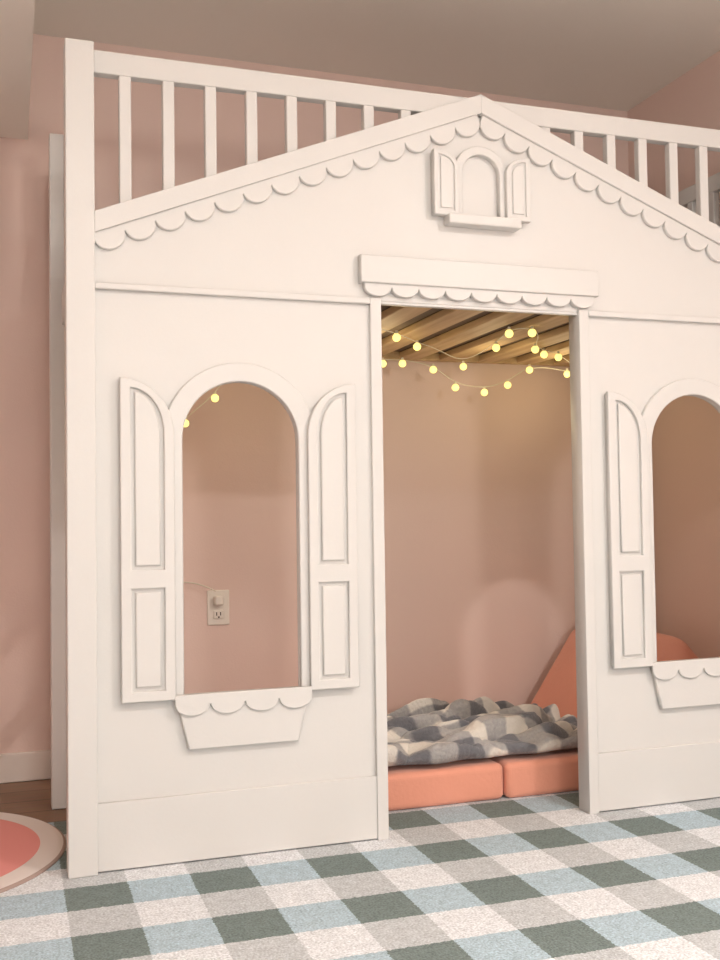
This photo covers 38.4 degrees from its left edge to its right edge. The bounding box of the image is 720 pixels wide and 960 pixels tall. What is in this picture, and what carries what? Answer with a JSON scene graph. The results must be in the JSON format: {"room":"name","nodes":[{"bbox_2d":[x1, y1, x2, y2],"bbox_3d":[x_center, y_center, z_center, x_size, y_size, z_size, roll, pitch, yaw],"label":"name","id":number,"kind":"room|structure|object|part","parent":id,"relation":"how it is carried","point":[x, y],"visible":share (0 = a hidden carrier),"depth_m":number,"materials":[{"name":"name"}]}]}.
{"room":"bedroom","nodes":[
{"label":"bedroom","id":0,"kind":"room"},
{"bbox_2d":[0,779,66,822],"bbox_3d":[0.334,0.879,0.749,3.663,0.092,5.774,0,-2,-19],"label":"floor","id":1,"kind":"structure","parent":0,"point":[32,799],"depth_m":2.99,"materials":[{"name":"brown wood"}]},
{"bbox_2d":[49,133,66,809],"bbox_3d":[-0.867,-0.034,2.959,0.040,1.920,0.060,0,-2,-19],"label":"post","id":2,"kind":"object","parent":1,"relation":"on","point":[56,141],"visible":1,"depth_m":2.93,"materials":[{"name":"white wood"}]},
{"bbox_2d":[0,790,719,959],"bbox_3d":[0.101,0.856,1.451,3.373,0.008,3.050,0,-2,-19],"label":"area rug","id":3,"kind":"object","parent":1,"relation":"on","point":[534,877],"visible":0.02,"depth_m":2.18,"materials":[{"name":"multicoloured carpet"}]},
{"bbox_2d":[0,812,65,892],"bbox_3d":[-1.121,0.900,2.445,0.818,0.008,0.818,0,-2,-19],"label":"round rug","id":4,"kind":"object","parent":3,"relation":"on","point":[29,846],"visible":1,"depth_m":2.50,"materials":[{"name":"pink carpet"}]},
{"bbox_2d":[63,38,97,878],"bbox_3d":[-0.645,-0.061,2.382,0.065,1.912,0.067,0,-2,-19],"label":"post","id":5,"kind":"object","parent":3,"relation":"on","point":[78,55],"visible":1,"depth_m":2.35,"materials":[{"name":"white wood"}]},
{"bbox_2d":[62,286,64,324],"bbox_3d":[-0.796,-0.493,2.830,0.030,0.090,0.845,0,-2,-19],"label":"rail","id":6,"kind":"object","parent":5,"relation":"attached to","point":[63,318],"visible":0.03,"depth_m":2.90,"materials":[{"name":"white wood"}]},
{"bbox_2d":[94,50,719,151],"bbox_3d":[0.307,-0.982,2.746,1.976,0.054,0.030,0,-2,-19],"label":"guard rail","id":7,"kind":"object","parent":5,"relation":"attached to","point":[110,65],"visible":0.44,"depth_m":2.62,"materials":[{"name":"white wood"}]},
{"bbox_3d":[0.308,-0.502,2.746,1.976,0.070,0.025,0,-2,-19],"label":"rail","id":8,"kind":"object","parent":5,"relation":"attached to","visible":0},
{"bbox_2d":[118,76,131,202],"bbox_3d":[-0.556,-0.750,2.443,0.028,0.410,0.024,0,-2,-19],"label":"baluster","id":9,"kind":"object","parent":8,"relation":"on","point":[124,83],"visible":0.86,"depth_m":2.43,"materials":[{"name":"white wood"}]},
{"bbox_2d":[161,81,174,189],"bbox_3d":[-0.460,-0.750,2.476,0.028,0.410,0.024,0,-2,-19],"label":"baluster","id":10,"kind":"object","parent":8,"relation":"on","point":[167,88],"visible":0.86,"depth_m":2.47,"materials":[{"name":"white wood"}]},
{"bbox_2d":[203,86,216,176],"bbox_3d":[-0.363,-0.750,2.509,0.028,0.410,0.024,0,-2,-19],"label":"baluster","id":11,"kind":"object","parent":8,"relation":"on","point":[209,93],"visible":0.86,"depth_m":2.50,"materials":[{"name":"white wood"}]},
{"bbox_2d":[244,91,257,164],"bbox_3d":[-0.267,-0.751,2.541,0.028,0.410,0.024,0,-2,-19],"label":"baluster","id":12,"kind":"object","parent":8,"relation":"on","point":[250,98],"visible":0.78,"depth_m":2.53,"materials":[{"name":"white wood"}]},
{"bbox_2d":[284,96,297,152],"bbox_3d":[-0.171,-0.751,2.574,0.028,0.410,0.024,0,-2,-19],"label":"baluster","id":13,"kind":"object","parent":8,"relation":"on","point":[290,103],"visible":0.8,"depth_m":2.57,"materials":[{"name":"white wood"}]},
{"bbox_2d":[323,101,335,140],"bbox_3d":[-0.074,-0.751,2.607,0.028,0.410,0.024,0,-2,-19],"label":"baluster","id":14,"kind":"object","parent":8,"relation":"on","point":[329,107],"visible":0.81,"depth_m":2.60,"materials":[{"name":"white wood"}]},
{"bbox_2d":[361,105,373,129],"bbox_3d":[0.022,-0.751,2.639,0.028,0.410,0.024,0,-2,-19],"label":"baluster","id":15,"kind":"object","parent":8,"relation":"on","point":[367,112],"visible":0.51,"depth_m":2.63,"materials":[{"name":"white wood"}]},
{"bbox_2d":[398,110,410,118],"bbox_3d":[0.118,-0.752,2.672,0.028,0.410,0.024,0,-2,-19],"label":"baluster","id":16,"kind":"object","parent":8,"relation":"on","point":[403,113],"visible":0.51,"depth_m":2.67,"materials":[{"name":"white wood"}]},
{"bbox_2d":[570,131,582,150],"bbox_3d":[0.600,-0.753,2.836,0.028,0.410,0.024,0,-2,-19],"label":"baluster","id":17,"kind":"object","parent":8,"relation":"on","point":[576,137],"visible":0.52,"depth_m":2.83,"materials":[{"name":"white wood"}]},
{"bbox_2d":[603,135,615,168],"bbox_3d":[0.696,-0.753,2.869,0.028,0.410,0.024,0,-2,-19],"label":"baluster","id":18,"kind":"object","parent":8,"relation":"on","point":[609,156],"visible":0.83,"depth_m":2.86,"materials":[{"name":"white wood"}]},
{"bbox_2d":[634,139,647,186],"bbox_3d":[0.792,-0.753,2.901,0.028,0.410,0.024,0,-2,-19],"label":"baluster","id":19,"kind":"object","parent":8,"relation":"on","point":[640,145],"visible":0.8,"depth_m":2.90,"materials":[{"name":"white wood"}]},
{"bbox_2d":[665,143,678,203],"bbox_3d":[0.888,-0.753,2.934,0.028,0.410,0.024,0,-2,-19],"label":"baluster","id":20,"kind":"object","parent":8,"relation":"on","point":[671,159],"visible":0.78,"depth_m":2.93,"materials":[{"name":"white wood"}]},
{"bbox_2d":[695,146,708,219],"bbox_3d":[0.985,-0.754,2.967,0.028,0.410,0.024,0,-2,-19],"label":"baluster","id":21,"kind":"object","parent":8,"relation":"on","point":[701,163],"visible":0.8,"depth_m":2.96,"materials":[{"name":"white wood"}]},
{"bbox_2d":[95,289,375,802],"bbox_3d":[-0.290,0.220,2.489,0.685,1.342,0.018,0,-2,-19],"label":"wall panel","id":22,"kind":"object","parent":3,"relation":"on","point":[160,341],"visible":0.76,"depth_m":2.46,"materials":[{"name":"white wood"}]},
{"bbox_2d":[95,282,369,304],"bbox_3d":[-0.295,-0.451,2.497,0.674,0.016,0.015,0,-2,-19],"label":"crown molding","id":23,"kind":"structure","parent":22,"relation":"attached to","point":[98,285],"depth_m":2.48,"materials":[{"name":"white wood"}]},
{"bbox_2d":[98,775,377,871],"bbox_3d":[-0.277,0.813,2.457,0.676,0.154,0.009,0,-2,-19],"label":"skirting board","id":24,"kind":"object","parent":22,"relation":"attached to","point":[135,833],"visible":1,"depth_m":2.44,"materials":[{"name":"white wood"}]},
{"bbox_2d":[168,363,310,694],"bbox_3d":[-0.284,0.111,2.480,0.376,0.788,0.013,0,-2,-19],"label":"window","id":25,"kind":"structure","parent":22,"relation":"attached to","point":[183,401],"depth_m":2.49,"materials":[{"name":"white wood"}]},
{"bbox_2d":[119,377,175,703],"bbox_3d":[-0.492,0.137,2.394,0.124,0.749,0.013,0,-2,-19],"label":"frame","id":26,"kind":"object","parent":25,"relation":"attached to","point":[131,579],"visible":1,"depth_m":2.38,"materials":[{"name":"white wood"}]},
{"bbox_2d":[134,392,160,565],"bbox_3d":[-0.494,-0.003,2.398,0.058,0.404,0.008,0,-2,-19],"label":"shutter panel","id":27,"kind":"object","parent":26,"relation":"attached to","point":[146,424],"visible":1,"depth_m":2.39,"materials":[{"name":"white wood"}]},
{"bbox_2d":[136,592,161,687],"bbox_3d":[-0.488,0.369,2.385,0.058,0.218,0.008,0,-2,-19],"label":"shutter panel","id":28,"kind":"object","parent":26,"relation":"attached to","point":[148,604],"visible":1,"depth_m":2.38,"materials":[{"name":"white wood"}]},
{"bbox_2d":[307,384,358,689],"bbox_3d":[-0.067,0.136,2.539,0.124,0.749,0.013,0,-2,-19],"label":"frame","id":29,"kind":"object","parent":25,"relation":"attached to","point":[348,572],"visible":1,"depth_m":2.53,"materials":[{"name":"white wood"}]},
{"bbox_2d":[320,397,344,560],"bbox_3d":[-0.069,-0.004,2.543,0.058,0.404,0.008,0,-2,-19],"label":"shutter panel","id":30,"kind":"object","parent":29,"relation":"attached to","point":[331,432],"visible":1,"depth_m":2.54,"materials":[{"name":"white wood"}]},
{"bbox_2d":[322,585,345,675],"bbox_3d":[-0.063,0.368,2.530,0.058,0.218,0.008,0,-2,-19],"label":"shutter panel","id":31,"kind":"object","parent":29,"relation":"attached to","point":[333,597],"visible":1,"depth_m":2.53,"materials":[{"name":"white wood"}]},
{"bbox_2d":[180,700,305,749],"bbox_3d":[-0.276,0.569,2.461,0.321,0.123,0.018,0,-2,-19],"label":"flower box","id":32,"kind":"object","parent":22,"relation":"attached to","point":[211,728],"visible":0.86,"depth_m":2.45,"materials":[{"name":"white wood"}]},
{"bbox_2d":[175,686,311,715],"bbox_3d":[-0.273,0.525,2.450,0.331,0.050,0.008,0,-2,-19],"label":"scallop","id":33,"kind":"object","parent":32,"relation":"attached to","point":[292,697],"visible":1,"depth_m":2.44,"materials":[{"name":"white wood"}]},
{"bbox_2d":[369,298,388,839],"bbox_3d":[0.040,0.217,2.609,0.029,1.352,0.057,0,-2,-19],"label":"door jamb","id":34,"kind":"structure","parent":3,"relation":"on","point":[375,341],"depth_m":2.58,"materials":[{"name":"white wood"}]},
{"bbox_2d":[379,296,576,312],"bbox_3d":[0.315,-0.460,2.726,0.570,0.014,0.033,0,-2,-19],"label":"lintel","id":35,"kind":"object","parent":34,"relation":"on","point":[385,298],"depth_m":2.71,"materials":[{"name":"white wood"}]},
{"bbox_2d":[388,748,578,810],"bbox_3d":[0.466,0.861,3.290,1.510,0.100,0.705,0,-2,-19],"label":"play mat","id":36,"kind":"object","parent":3,"relation":"on","point":[515,775],"visible":0.19,"depth_m":2.89,"materials":[{"name":"pink fabric"}]},
{"bbox_2d":[387,696,577,766],"bbox_3d":[0.305,0.744,3.164,0.787,0.115,0.570,0,-2,-19],"label":"plaid throw blanket","id":37,"kind":"object","parent":36,"relation":"on","point":[423,730],"visible":0.81,"depth_m":3.02,"materials":[{"name":"fabric"}]},
{"bbox_2d":[531,629,697,717],"bbox_3d":[0.893,0.659,3.572,0.499,0.310,0.420,0,-2,-19],"label":"bolster cushion","id":38,"kind":"object","parent":36,"relation":"on","point":[559,687],"visible":0.16,"depth_m":3.55,"materials":[{"name":"pink fabric"}]},
{"bbox_2d":[569,310,598,813],"bbox_3d":[0.607,0.216,2.802,0.029,1.352,0.057,0,-2,-19],"label":"door jamb","id":39,"kind":"object","parent":3,"relation":"on","point":[588,777],"depth_m":2.79,"materials":[{"name":"white wood"}]},
{"bbox_2d":[588,317,719,752],"bbox_3d":[0.942,0.217,2.908,0.685,1.342,0.018,0,-2,-19],"label":"wall panel","id":40,"kind":"object","parent":3,"relation":"on","point":[634,359],"visible":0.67,"depth_m":2.83,"materials":[{"name":"white wood"}]},
{"bbox_2d":[605,394,643,666],"bbox_3d":[0.731,0.134,2.821,0.116,0.741,0.015,0,-2,-19],"label":"shutter","id":41,"kind":"object","parent":40,"relation":"attached to","point":[617,402],"visible":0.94,"depth_m":2.81,"materials":[{"name":"white wood"}]},
{"bbox_2d":[606,391,652,668],"bbox_3d":[0.734,0.134,2.811,0.124,0.749,0.013,0,-2,-19],"label":"frame","id":42,"kind":"object","parent":41,"relation":"attached to","point":[642,562],"visible":1,"depth_m":2.80,"materials":[{"name":"white wood"}]},
{"bbox_2d":[617,404,639,551],"bbox_3d":[0.732,-0.006,2.816,0.058,0.404,0.008,0,-2,-19],"label":"shutter panel","id":43,"kind":"object","parent":42,"relation":"attached to","point":[627,434],"visible":1,"depth_m":2.81,"materials":[{"name":"white wood"}]},
{"bbox_2d":[621,574,641,655],"bbox_3d":[0.738,0.366,2.803,0.058,0.218,0.008,0,-2,-19],"label":"shutter panel","id":44,"kind":"object","parent":42,"relation":"attached to","point":[631,584],"visible":1,"depth_m":2.80,"materials":[{"name":"white wood"}]},
{"bbox_2d":[598,741,719,811],"bbox_3d":[0.954,0.810,2.875,0.676,0.154,0.009,0,-2,-19],"label":"skirting board","id":45,"kind":"object","parent":40,"relation":"attached to","point":[686,772],"visible":1,"depth_m":2.82,"materials":[{"name":"white wood"}]},
{"bbox_2d":[641,378,719,661],"bbox_3d":[0.942,0.108,2.897,0.376,0.788,0.013,0,-2,-19],"label":"window","id":46,"kind":"structure","parent":40,"relation":"attached to","point":[674,390],"depth_m":2.86,"materials":[{"name":"white wood"}]},
{"bbox_2d":[650,666,719,708],"bbox_3d":[0.950,0.566,2.878,0.321,0.123,0.018,0,-2,-19],"label":"flower box","id":47,"kind":"object","parent":40,"relation":"attached to","point":[679,691],"visible":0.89,"depth_m":2.85,"materials":[{"name":"white wood"}]},
{"bbox_2d":[652,658,719,679],"bbox_3d":[0.953,0.522,2.867,0.331,0.050,0.008,0,-2,-19],"label":"scallop","id":48,"kind":"object","parent":47,"relation":"attached to","point":[667,670],"visible":1,"depth_m":2.85,"materials":[{"name":"white wood"}]},
{"bbox_3d":[1.287,-0.066,3.039,0.065,1.912,0.067,0,-2,-19],"label":"post","id":49,"kind":"object","parent":3,"relation":"on","visible":0},
{"bbox_2d":[95,116,719,317],"bbox_3d":[0.313,-0.725,2.731,1.976,0.556,0.018,0,-2,-19],"label":"gable panel","id":50,"kind":"object","parent":49,"relation":"attached to","point":[309,239],"visible":0.5,"depth_m":2.66,"materials":[{"name":"white wood"}]},
{"bbox_2d":[95,94,480,231],"bbox_3d":[-0.153,-0.792,2.566,0.988,0.440,0.040,0,-2,-19],"label":"roof trim","id":51,"kind":"structure","parent":50,"relation":"attached to","point":[216,184],"depth_m":2.53,"materials":[{"name":"white wood"}]},
{"bbox_2d":[95,115,479,249],"bbox_3d":[-0.153,-0.756,2.559,0.992,0.439,0.013,0,-2,-19],"label":"scallop","id":52,"kind":"object","parent":51,"relation":"attached to","point":[112,238],"depth_m":2.54,"materials":[{"name":"white wood"}]},
{"bbox_2d":[431,154,454,216],"bbox_3d":[0.219,-0.768,2.678,0.064,0.164,0.025,0,-2,-19],"label":"shutter","id":53,"kind":"object","parent":50,"relation":"attached to","point":[439,155],"visible":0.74,"depth_m":2.67,"materials":[{"name":"white wood"}]},
{"bbox_2d":[431,148,459,215],"bbox_3d":[0.221,-0.768,2.671,0.070,0.170,0.020,0,-2,-19],"label":"frame","id":54,"kind":"object","parent":53,"relation":"attached to","point":[436,211],"depth_m":2.66,"materials":[{"name":"white wood"}]},
{"bbox_2d":[440,156,452,207],"bbox_3d":[0.223,-0.768,2.665,0.033,0.133,0.005,0,-2,-19],"label":"field","id":55,"kind":"object","parent":53,"relation":"attached to","point":[445,165],"depth_m":2.66,"materials":[{"name":"white wood"}]},
{"bbox_2d":[358,254,598,297],"bbox_3d":[0.321,-0.531,2.703,0.681,0.070,0.026,0,-2,-19],"label":"header","id":56,"kind":"structure","parent":50,"relation":"attached to","point":[381,269],"depth_m":2.68,"materials":[{"name":"white wood"}]},
{"bbox_2d":[363,282,594,308],"bbox_3d":[0.322,-0.484,2.706,0.662,0.039,0.018,0,-2,-19],"label":"scallop","id":57,"kind":"object","parent":56,"relation":"attached to","point":[371,289],"depth_m":2.69,"materials":[{"name":"white wood"}]},
{"bbox_2d":[456,146,504,216],"bbox_3d":[0.315,-0.783,2.716,0.152,0.185,0.019,0,-2,-19],"label":"attic window","id":58,"kind":"structure","parent":50,"relation":"attached to","point":[487,154],"depth_m":2.72,"materials":[{"name":"white wood"}]},
{"bbox_3d":[0.315,-0.783,2.716,0.152,0.185,0.019,0,-2,-19],"label":"casing","id":59,"kind":"part","parent":58,"relation":"part of","materials":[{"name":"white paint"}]},
{"bbox_2d":[444,212,521,231],"bbox_3d":[0.322,-0.674,2.701,0.208,0.027,0.040,0,-2,-19],"label":"window sill","id":60,"kind":"structure","parent":50,"relation":"attached to","point":[461,220],"depth_m":2.69,"materials":[{"name":"white wood"}]},
{"bbox_2d":[511,163,525,223],"bbox_3d":[0.414,-0.768,2.744,0.064,0.164,0.025,0,-2,-19],"label":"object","id":61,"kind":"object","parent":50,"relation":"attached to","point":[523,164],"visible":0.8,"depth_m":2.73,"materials":[{"name":"white wood"}]},
{"bbox_2d":[504,158,530,223],"bbox_3d":[0.416,-0.769,2.737,0.070,0.170,0.020,0,-2,-19],"label":"frame","id":62,"kind":"object","parent":61,"relation":"attached to","point":[507,175],"depth_m":2.73,"materials":[{"name":"white wood"}]},
{"bbox_2d":[512,165,523,214],"bbox_3d":[0.418,-0.769,2.731,0.033,0.133,0.005,0,-2,-19],"label":"field","id":63,"kind":"object","parent":61,"relation":"attached to","point":[517,173],"depth_m":2.73,"materials":[{"name":"white wood"}]},
{"bbox_2d":[478,95,719,244],"bbox_3d":[0.782,-0.794,2.884,0.988,0.440,0.040,0,-2,-19],"label":"roof","id":64,"kind":"structure","parent":50,"relation":"attached to","point":[490,109],"depth_m":2.82,"materials":[{"name":"white wood"}]},
{"bbox_2d":[479,116,719,262],"bbox_3d":[0.786,-0.758,2.878,0.992,0.439,0.013,0,-2,-19],"label":"scallop","id":65,"kind":"object","parent":64,"relation":"attached to","point":[492,131],"depth_m":2.83,"materials":[{"name":"white wood"}]},
{"bbox_2d":[588,310,719,323],"bbox_3d":[0.938,-0.453,2.917,0.674,0.016,0.015,0,-2,-19],"label":"trim","id":66,"kind":"structure","parent":50,"relation":"attached to","point":[602,314],"depth_m":2.87,"materials":[{"name":"white wood"}]},
{"bbox_2d":[678,172,719,207],"bbox_3d":[1.129,-0.967,3.503,0.030,0.054,0.845,0,-2,-19],"label":"guard rail","id":67,"kind":"object","parent":49,"relation":"attached to","point":[688,195],"visible":0.13,"depth_m":3.48,"materials":[{"name":"white wood"}]},
{"bbox_3d":[1.131,-0.497,3.485,0.030,0.090,0.845,0,-2,-19],"label":"rail","id":68,"kind":"object","parent":49,"relation":"attached to","visible":0},
{"bbox_2d":[687,202,695,212],"bbox_3d":[1.131,-0.737,3.497,0.024,0.410,0.028,0,-2,-19],"label":"baluster","id":69,"kind":"object","parent":68,"relation":"on","point":[691,206],"visible":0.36,"depth_m":3.49,"materials":[{"name":"white wood"}]},
{"bbox_2d":[708,192,719,226],"bbox_3d":[1.167,-0.741,3.393,0.024,0.410,0.028,0,-2,-19],"label":"baluster","id":70,"kind":"object","parent":68,"relation":"on","point":[714,217],"visible":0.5,"depth_m":3.39,"materials":[{"name":"white wood"}]},
{"bbox_3d":[0.994,-0.028,3.901,0.065,1.920,0.065,0,-2,-19],"label":"post","id":71,"kind":"object","parent":1,"relation":"on","visible":0},
{"bbox_2d":[382,351,569,366],"bbox_3d":[0.023,-0.472,3.585,1.976,0.102,0.030,0,-2,-19],"label":"rail","id":72,"kind":"object","parent":71,"relation":"attached to","point":[435,357],"visible":0.02,"depth_m":3.70,"materials":[{"name":"brown wood"}]},
{"bbox_2d":[381,306,431,333],"bbox_3d":[0.026,-0.451,3.108,0.080,0.022,0.876,0,-2,-19],"label":"slat","id":73,"kind":"object","parent":72,"relation":"attached to","point":[393,316],"visible":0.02,"depth_m":2.84,"materials":[{"name":"brown wood"}]},
{"bbox_2d":[382,309,483,355],"bbox_3d":[0.171,-0.451,3.157,0.080,0.022,0.876,0,-2,-19],"label":"slat","id":74,"kind":"object","parent":72,"relation":"attached to","point":[445,318],"visible":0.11,"depth_m":3.03,"materials":[{"name":"brown wood"}]},
{"bbox_2d":[399,312,533,358],"bbox_3d":[0.315,-0.452,3.206,0.080,0.022,0.876,0,-2,-19],"label":"slat","id":75,"kind":"object","parent":72,"relation":"attached to","point":[492,321],"visible":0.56,"depth_m":3.14,"materials":[{"name":"brown wood"}]},
{"bbox_2d":[381,305,568,356],"bbox_3d":[0.166,-0.469,3.164,1.974,0.011,0.858,0,-2,-19],"label":"panel","id":76,"kind":"object","parent":72,"relation":"on","point":[432,311],"visible":0.02,"depth_m":3.17,"materials":[{"name":"wood"}]},
{"bbox_2d":[439,314,568,360],"bbox_3d":[0.459,-0.452,3.255,0.080,0.022,0.876,0,-2,-19],"label":"slat","id":77,"kind":"object","parent":72,"relation":"attached to","point":[543,322],"visible":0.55,"depth_m":3.23,"materials":[{"name":"brown wood"}]},
{"bbox_2d":[479,324,568,361],"bbox_3d":[0.604,-0.452,3.304,0.080,0.022,0.876,0,-2,-19],"label":"slat","id":78,"kind":"object","parent":72,"relation":"attached to","point":[560,334],"visible":0.52,"depth_m":3.39,"materials":[{"name":"brown wood"}]},
{"bbox_2d":[517,341,568,363],"bbox_3d":[0.748,-0.453,3.353,0.080,0.022,0.876,0,-2,-19],"label":"slat","id":79,"kind":"object","parent":72,"relation":"attached to","point":[563,348],"visible":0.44,"depth_m":3.61,"materials":[{"name":"brown wood"}]},
{"bbox_2d":[554,354,569,364],"bbox_3d":[0.892,-0.453,3.403,0.080,0.022,0.876,0,-2,-19],"label":"slat","id":80,"kind":"object","parent":72,"relation":"attached to","point":[562,361],"visible":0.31,"depth_m":3.76,"materials":[{"name":"brown wood"}]},
{"bbox_2d":[0,34,628,753],"bbox_3d":[-0.596,-0.250,3.476,3.663,2.464,0.100,0,-2,-19],"label":"wall","id":81,"kind":"structure","parent":0,"point":[480,594],"depth_m":3.51,"materials":[{"name":"pink paint"}]},
{"bbox_2d":[0,750,50,783],"bbox_3d":[-0.562,0.892,3.382,3.463,0.090,0.014,0,-2,-19],"label":"baseboard","id":82,"kind":"structure","parent":81,"relation":"attached to","point":[30,765],"depth_m":3.21,"materials":[{"name":"paint"}]},
{"bbox_2d":[184,385,220,426],"label":"string lights","id":83,"kind":"object","parent":81,"relation":"hanging from","point":[214,397],"depth_m":3.25,"materials":[{"name":"plastic"}]},
{"bbox_2d":[183,582,222,604],"label":"string lights","id":84,"kind":"object","parent":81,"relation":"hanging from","point":[218,600],"depth_m":3.40,"materials":[{"name":"plastic"}]},
{"bbox_3d":[-0.623,0.130,3.287,0.353,0.472,0.178,0,-2,-19],"label":"power cord","id":85,"kind":"part","parent":84,"relation":"part of","materials":[{"name":"plastic"}]},
{"bbox_2d":[207,590,228,624],"bbox_3d":[-0.471,0.424,3.433,0.074,0.116,0.012,0,-2,-19],"label":"wall outlet","id":86,"kind":"object","parent":81,"relation":"attached to","point":[216,614],"visible":1,"depth_m":3.43,"materials":[{"name":"plastic"}]},
{"bbox_2d":[213,610,223,618],"bbox_3d":[-0.469,0.447,3.430,0.036,0.030,0.005,0,-2,-19],"label":"receptacle","id":87,"kind":"object","parent":86,"relation":"attached to","point":[217,614],"depth_m":3.43,"materials":[{"name":"plastic"}]},
{"bbox_2d":[382,357,478,390],"label":"string lights","id":88,"kind":"object","parent":81,"relation":"hanging from","point":[402,363],"depth_m":3.50,"materials":[{"name":"glass"}]},
{"bbox_2d":[381,326,569,369],"label":"string lights","id":89,"kind":"object","parent":81,"relation":"hanging from","point":[396,337],"depth_m":3.27,"materials":[{"name":"glass"}]},
{"bbox_2d":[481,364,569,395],"label":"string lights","id":90,"kind":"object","parent":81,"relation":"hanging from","point":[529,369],"depth_m":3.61,"materials":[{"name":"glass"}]},
{"bbox_2d":[33,0,719,110],"bbox_3d":[0.299,-1.587,0.835,3.663,0.100,5.774,0,-2,-19],"label":"ceiling","id":91,"kind":"structure","parent":0,"point":[606,54],"depth_m":3.37,"materials":[{"name":"paint"}]},
{"bbox_2d":[0,0,34,139],"bbox_3d":[-1.379,-1.289,2.313,1.236,0.346,1.674,0,-2,-19],"label":"ceiling soffit","id":92,"kind":"structure","parent":91,"relation":"attached to","point":[16,16],"depth_m":2.76,"materials":[{"name":"pink paint"}]},
{"bbox_2d":[627,51,719,657],"bbox_3d":[2.003,-0.360,1.366,0.100,2.464,5.574,0,-2,-19],"label":"wall","id":93,"kind":"structure","parent":0,"point":[686,433],"depth_m":3.68,"materials":[{"name":"pink paint"}]}
]}

